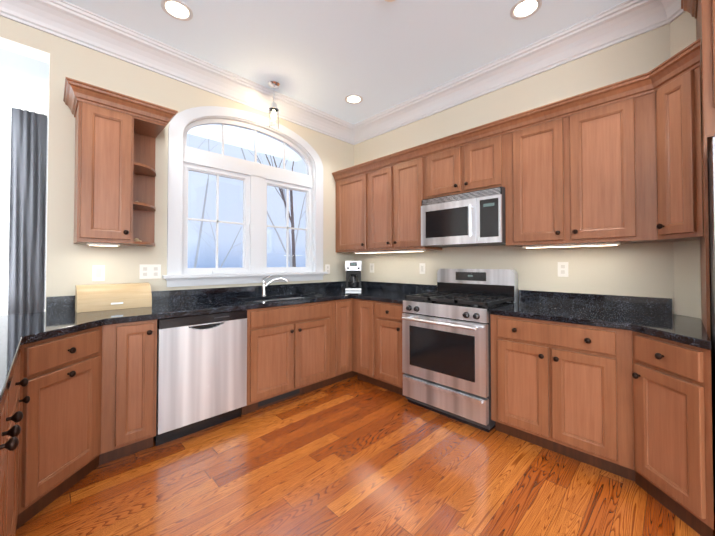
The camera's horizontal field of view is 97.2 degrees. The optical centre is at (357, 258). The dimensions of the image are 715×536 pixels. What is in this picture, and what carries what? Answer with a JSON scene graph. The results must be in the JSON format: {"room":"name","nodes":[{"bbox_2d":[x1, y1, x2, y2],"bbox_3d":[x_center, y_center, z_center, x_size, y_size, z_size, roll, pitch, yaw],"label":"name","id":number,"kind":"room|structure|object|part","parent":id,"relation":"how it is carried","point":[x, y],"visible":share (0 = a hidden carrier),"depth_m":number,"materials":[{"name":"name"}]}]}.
{"room":"kitchen","nodes":[
{"label":"kitchen","id":0,"kind":"room"},
{"bbox_2d":[0,16,351,314],"bbox_3d":[-2.542,-0.241,1.914,7.150,3.040,0.153,1,-1,-45],"label":"wall","id":1,"kind":"structure","parent":0,"point":[69,264],"depth_m":2.46,"materials":[{"name":"beige paint"}]},
{"bbox_2d":[0,102,47,314],"bbox_3d":[-3.858,-0.222,2.526,1.933,2.580,0.124,1,-1,-45],"label":"curtain","id":2,"kind":"object","parent":1,"relation":"attached to","point":[27,213],"visible":0.83,"depth_m":3.09,"materials":[{"name":"grey fabric"}]},
{"bbox_3d":[-3.863,-1.486,2.552,1.933,0.051,0.108,1,-1,-45],"label":"curtain rod","id":3,"kind":"part","parent":2,"relation":"part of","materials":[{"name":"white plastic"}]},
{"bbox_2d":[0,107,47,311],"bbox_3d":[-3.905,-0.476,2.558,1.965,1.970,0.019,1,-1,-45],"label":"dining room window","id":4,"kind":"structure","parent":1,"relation":"in","point":[5,139],"depth_m":3.05,"materials":[{"name":"white"}]},
{"bbox_2d":[92,265,104,280],"bbox_3d":[-1.951,0.111,2.375,0.072,0.118,0.009,1,-1,-45],"label":"electrical outlet plate","id":5,"kind":"object","parent":1,"relation":"attached to","point":[98,271],"depth_m":2.37,"materials":[{"name":"white plastic"}]},
{"bbox_2d":[63,77,177,246],"bbox_3d":[-1.739,-0.608,2.324,0.632,1.044,0.394,1,-1,-45],"label":"upper cabinet","id":6,"kind":"object","parent":1,"relation":"attached to","point":[116,134],"visible":1,"depth_m":2.18,"materials":[{"name":"brown wood"}]},
{"bbox_2d":[87,243,119,246],"bbox_3d":[-1.803,-0.096,2.238,0.180,0.018,0.060,1,-1,-45],"label":"light","id":7,"kind":"object","parent":6,"relation":"attached to","point":[91,244],"depth_m":2.22,"materials":[{"name":"white plastic"}]},
{"bbox_2d":[139,264,160,278],"bbox_3d":[-1.715,0.110,2.608,0.150,0.118,0.009,1,-1,-45],"label":"electrical outlet plate","id":8,"kind":"object","parent":1,"relation":"attached to","point":[149,271],"depth_m":2.60,"materials":[{"name":"white plastic"}]},
{"bbox_2d":[0,0,359,144],"bbox_3d":[-2.487,-1.671,1.775,7.000,0.185,0.155,1,-1,-45],"label":"crown molding","id":9,"kind":"structure","parent":1,"relation":"attached to","point":[62,19],"depth_m":2.60,"materials":[{"name":"white"}]},
{"bbox_2d":[162,106,327,286],"bbox_3d":[-1.054,-0.619,3.317,1.750,1.750,0.185,1,-1,-45],"label":"arched window","id":10,"kind":"structure","parent":1,"relation":"in","point":[255,177],"depth_m":3.24,"materials":[{"name":"white wood"}]},
{"bbox_2d":[325,264,329,273],"bbox_3d":[-0.373,0.136,3.929,0.072,0.118,0.009,1,-1,-45],"label":"electrical outlet plate","id":11,"kind":"object","parent":1,"relation":"attached to","point":[327,266],"depth_m":3.93,"materials":[{"name":"white plastic"}]},
{"bbox_2d":[0,0,627,161],"bbox_3d":[-0.612,-1.855,-0.127,7.300,0.120,8.800,1,-1,-45],"label":"ceiling","id":12,"kind":"structure","parent":0,"point":[329,56],"depth_m":2.54,"materials":[{"name":"white paint"}]},
{"bbox_2d":[161,0,192,20],"bbox_3d":[-1.273,-1.752,2.225,0.199,0.008,0.199,-1,-1,39],"label":"recessed light","id":13,"kind":"object","parent":12,"relation":"in","point":[182,11],"depth_m":2.22,"materials":[{"name":"white"}]},
{"bbox_2d":[268,80,279,128],"bbox_3d":[-0.834,-1.523,3.144,0.124,0.436,0.124,1,-1,-45],"label":"pendant light","id":14,"kind":"object","parent":12,"relation":"hanging from","point":[273,115],"visible":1,"depth_m":3.11,"materials":[{"name":"white glass"}]},
{"bbox_3d":[-0.834,-1.392,3.142,0.094,0.175,0.094,1,-1,-45],"label":"glass","id":15,"kind":"part","parent":14,"relation":"part of","materials":[{"name":"white glass"}]},
{"bbox_2d":[345,94,362,103],"bbox_3d":[-0.040,-1.733,3.438,0.199,0.008,0.199,-1,-1,39],"label":"recessed light","id":16,"kind":"object","parent":12,"relation":"in","point":[353,98],"depth_m":3.44,"materials":[{"name":"white"}]},
{"bbox_2d":[510,0,541,19],"bbox_3d":[1.181,-1.752,2.213,0.199,0.008,0.199,-1,-1,39],"label":"recessed light","id":17,"kind":"object","parent":12,"relation":"in","point":[523,9],"depth_m":2.21,"materials":[{"name":"white"}]},
{"bbox_2d":[15,375,714,535],"bbox_3d":[-0.612,1.305,-0.178,7.300,0.120,8.800,1,-1,-45],"label":"floor","id":18,"kind":"structure","parent":0,"point":[354,456],"depth_m":1.77,"materials":[{"name":"brown wood"}]},
{"bbox_2d":[0,332,31,535],"bbox_3d":[-1.502,0.803,0.779,0.900,0.914,1.579,1,-1,-45],"label":"base unit","id":19,"kind":"object","parent":18,"relation":"on","point":[15,351],"depth_m":1.27,"materials":[{"name":"brown wood"}]},
{"bbox_2d":[153,310,246,445],"bbox_3d":[-1.310,0.852,2.516,0.611,0.872,0.594,1,-1,-45],"label":"dishwasher","id":20,"kind":"object","parent":18,"relation":"on","point":[201,372],"visible":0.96,"depth_m":2.28,"materials":[{"name":"silver metal"}]},
{"bbox_2d":[0,275,405,519],"bbox_3d":[-1.096,0.724,2.519,3.917,1.127,0.988,1,-1,-45],"label":"base unit","id":21,"kind":"object","parent":18,"relation":"on","point":[94,374],"depth_m":2.04,"materials":[{"name":"brown wood"}]},
{"bbox_2d":[75,283,151,312],"bbox_3d":[-1.800,0.280,2.340,0.431,0.180,0.205,1,-1,-45],"label":"bread box","id":22,"kind":"object","parent":21,"relation":"on","point":[96,297],"visible":0.98,"depth_m":2.27,"materials":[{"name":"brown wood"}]},
{"bbox_2d":[0,289,424,415],"bbox_3d":[-0.658,0.386,2.078,3.918,0.038,2.238,1,-1,-45],"label":"countertop","id":23,"kind":"structure","parent":21,"relation":"on","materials":[{"name":"black stone"}]},
{"bbox_2d":[261,275,287,295],"bbox_3d":[-0.862,0.280,3.275,0.244,0.213,0.163,1,-1,-45],"label":"faucet","id":24,"kind":"object","parent":21,"relation":"on","point":[266,289],"depth_m":3.33,"materials":[{"name":"silver metal"}]},
{"bbox_2d":[253,297,300,301],"bbox_3d":[-0.756,0.525,3.089,0.740,0.206,0.460,1,-1,-45],"label":"sink","id":25,"kind":"object","parent":21,"relation":"in","point":[266,298],"depth_m":3.25,"materials":[{"name":"silver metal"}]},
{"bbox_2d":[345,261,360,290],"bbox_3d":[-0.050,0.214,3.929,0.194,0.365,0.246,0,-1,0],"label":"coffee maker","id":26,"kind":"object","parent":21,"relation":"on","point":[353,274],"visible":1,"depth_m":3.85,"materials":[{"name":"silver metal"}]},
{"bbox_2d":[376,284,436,395],"bbox_3d":[0.418,0.793,3.310,0.647,1.016,0.667,1,-1,-45],"label":"base unit","id":27,"kind":"object","parent":18,"relation":"on","point":[389,297],"depth_m":3.03,"materials":[{"name":"brown wood"}]},
{"bbox_2d":[402,268,517,432],"bbox_3d":[0.876,0.695,2.757,0.734,1.195,0.758,1,-1,-45],"label":"range","id":28,"kind":"object","parent":18,"relation":"on","point":[446,348],"visible":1,"depth_m":2.56,"materials":[{"name":"silver metal"}]},
{"bbox_3d":[0.639,0.516,2.527,0.070,0.024,0.660,1,-1,-45],"label":"handle","id":29,"kind":"part","parent":28,"relation":"part of","materials":[{"name":"silver metal"}]},
{"bbox_2d":[489,0,714,475],"bbox_3d":[1.886,-0.150,1.791,0.707,2.854,2.047,1,-1,-45],"label":"base unit","id":30,"kind":"object","parent":18,"relation":"on","point":[553,354],"depth_m":1.98,"materials":[{"name":"brown wood"}]},
{"bbox_2d":[489,302,710,349],"bbox_3d":[1.464,0.386,2.051,0.932,0.038,1.072,1,-1,-45],"label":"countertop","id":31,"kind":"structure","parent":30,"relation":"on","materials":[{"name":"black stone"}]},
{"bbox_2d":[616,320,713,535],"bbox_3d":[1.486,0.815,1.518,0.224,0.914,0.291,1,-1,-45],"label":"base unit","id":32,"kind":"object","parent":18,"relation":"on","point":[618,384],"depth_m":1.54,"materials":[{"name":"brown wood"}]},
{"bbox_2d":[708,134,714,503],"bbox_3d":[2.153,0.358,1.318,0.922,1.822,0.906,1,-1,-45],"label":"refrigerator","id":33,"kind":"object","parent":18,"relation":"on","point":[711,184],"visible":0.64,"depth_m":1.49,"materials":[{"name":"silver metal"}]},
{"bbox_2d":[352,11,701,319],"bbox_3d":[2.465,-0.243,1.818,0.150,3.040,6.990,1,-1,-45],"label":"wall","id":34,"kind":"structure","parent":0,"point":[672,270],"depth_m":2.52,"materials":[{"name":"beige paint"}]},
{"bbox_2d":[334,170,363,253],"bbox_3d":[0.029,-0.539,3.936,0.345,0.920,0.575,1,-1,-45],"label":"upper cabinet","id":35,"kind":"object","parent":34,"relation":"attached to","point":[350,188],"depth_m":3.82,"materials":[{"name":"brown wood"}]},
{"bbox_2d":[46,281,671,313],"bbox_3d":[-0.034,0.317,2.133,2.954,0.102,3.038,1,-1,-45],"label":"backsplash","id":36,"kind":"structure","parent":34,"relation":"attached to","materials":[{"name":"black stone"}]},
{"bbox_2d":[370,263,373,272],"bbox_3d":[0.183,0.123,4.016,0.008,0.118,0.072,1,-1,-45],"label":"electrical outlet plate","id":37,"kind":"object","parent":34,"relation":"attached to","point":[371,264],"depth_m":4.01,"materials":[{"name":"white plastic"}]},
{"bbox_2d":[364,154,441,252],"bbox_3d":[0.499,-0.547,3.460,0.345,0.920,0.763,1,-1,-45],"label":"upper cabinet","id":38,"kind":"object","parent":34,"relation":"attached to","point":[393,191],"depth_m":3.32,"materials":[{"name":"brown wood"}]},
{"bbox_2d":[419,263,424,273],"bbox_3d":[0.716,0.114,3.475,0.008,0.118,0.072,1,-1,-45],"label":"electrical outlet plate","id":39,"kind":"object","parent":34,"relation":"attached to","point":[421,265],"depth_m":3.48,"materials":[{"name":"white plastic"}]},
{"bbox_2d":[424,130,503,198],"bbox_3d":[1.033,-0.793,2.921,0.345,0.445,0.760,1,-1,-45],"label":"upper cabinet","id":40,"kind":"object","parent":34,"relation":"attached to","point":[473,164],"depth_m":2.76,"materials":[{"name":"brown wood"}]},
{"bbox_2d":[421,186,505,247],"bbox_3d":[0.994,-0.342,2.876,0.456,0.448,0.750,1,-1,-45],"label":"microwave","id":41,"kind":"object","parent":40,"relation":"attached to","point":[472,219],"visible":1,"depth_m":2.71,"materials":[{"name":"silver metal"}]},
{"bbox_3d":[0.949,-0.316,2.635,0.056,0.268,0.022,1,-1,-45],"label":"handle","id":42,"kind":"part","parent":41,"relation":"part of","materials":[{"name":"silver metal"}]},
{"bbox_2d":[352,0,684,142],"bbox_3d":[1.069,-1.651,3.037,0.160,0.185,2.986,1,-1,-45],"label":"crown molding","id":43,"kind":"structure","parent":34,"relation":"attached to","point":[612,26],"depth_m":2.66,"materials":[{"name":"white"}]},
{"bbox_2d":[558,262,567,276],"bbox_3d":[1.649,0.089,2.528,0.008,0.118,0.072,1,-1,-45],"label":"electrical outlet plate","id":44,"kind":"object","parent":34,"relation":"attached to","point":[562,266],"depth_m":2.53,"materials":[{"name":"white plastic"}]},
{"bbox_2d":[504,82,663,247],"bbox_3d":[1.610,-0.565,2.332,0.345,0.920,0.884,1,-1,-45],"label":"upper cabinet","id":45,"kind":"object","parent":34,"relation":"attached to","point":[617,163],"depth_m":2.14,"materials":[{"name":"brown wood"}]},
{"bbox_2d":[648,0,680,19],"bbox_3d":[1.826,-1.671,1.813,0.480,0.185,0.180,1,-1,-45],"label":"crown molding","id":46,"kind":"structure","parent":34,"relation":"attached to","point":[659,7],"depth_m":2.09,"materials":[{"name":"white"}]},
{"label":"outside","id":47,"kind":"structure","parent":0,"visible":0},
{"bbox_2d":[187,133,305,267],"bbox_3d":[-8.137,-2.597,9.668,24.000,14.000,0.001,1,-1,-45],"label":"sky","id":48,"kind":"structure","parent":47,"point":[271,200],"depth_m":12.65,"materials":[{"name":"blue"}]},
{"bbox_2d":[189,139,305,267],"bbox_3d":[-3.953,-4.061,10.359,10.187,14.962,7.467,1,-1,-45],"label":"trees","id":49,"kind":"object","parent":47,"point":[291,257],"depth_m":9.99,"materials":[{"name":"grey plant"}]}
]}

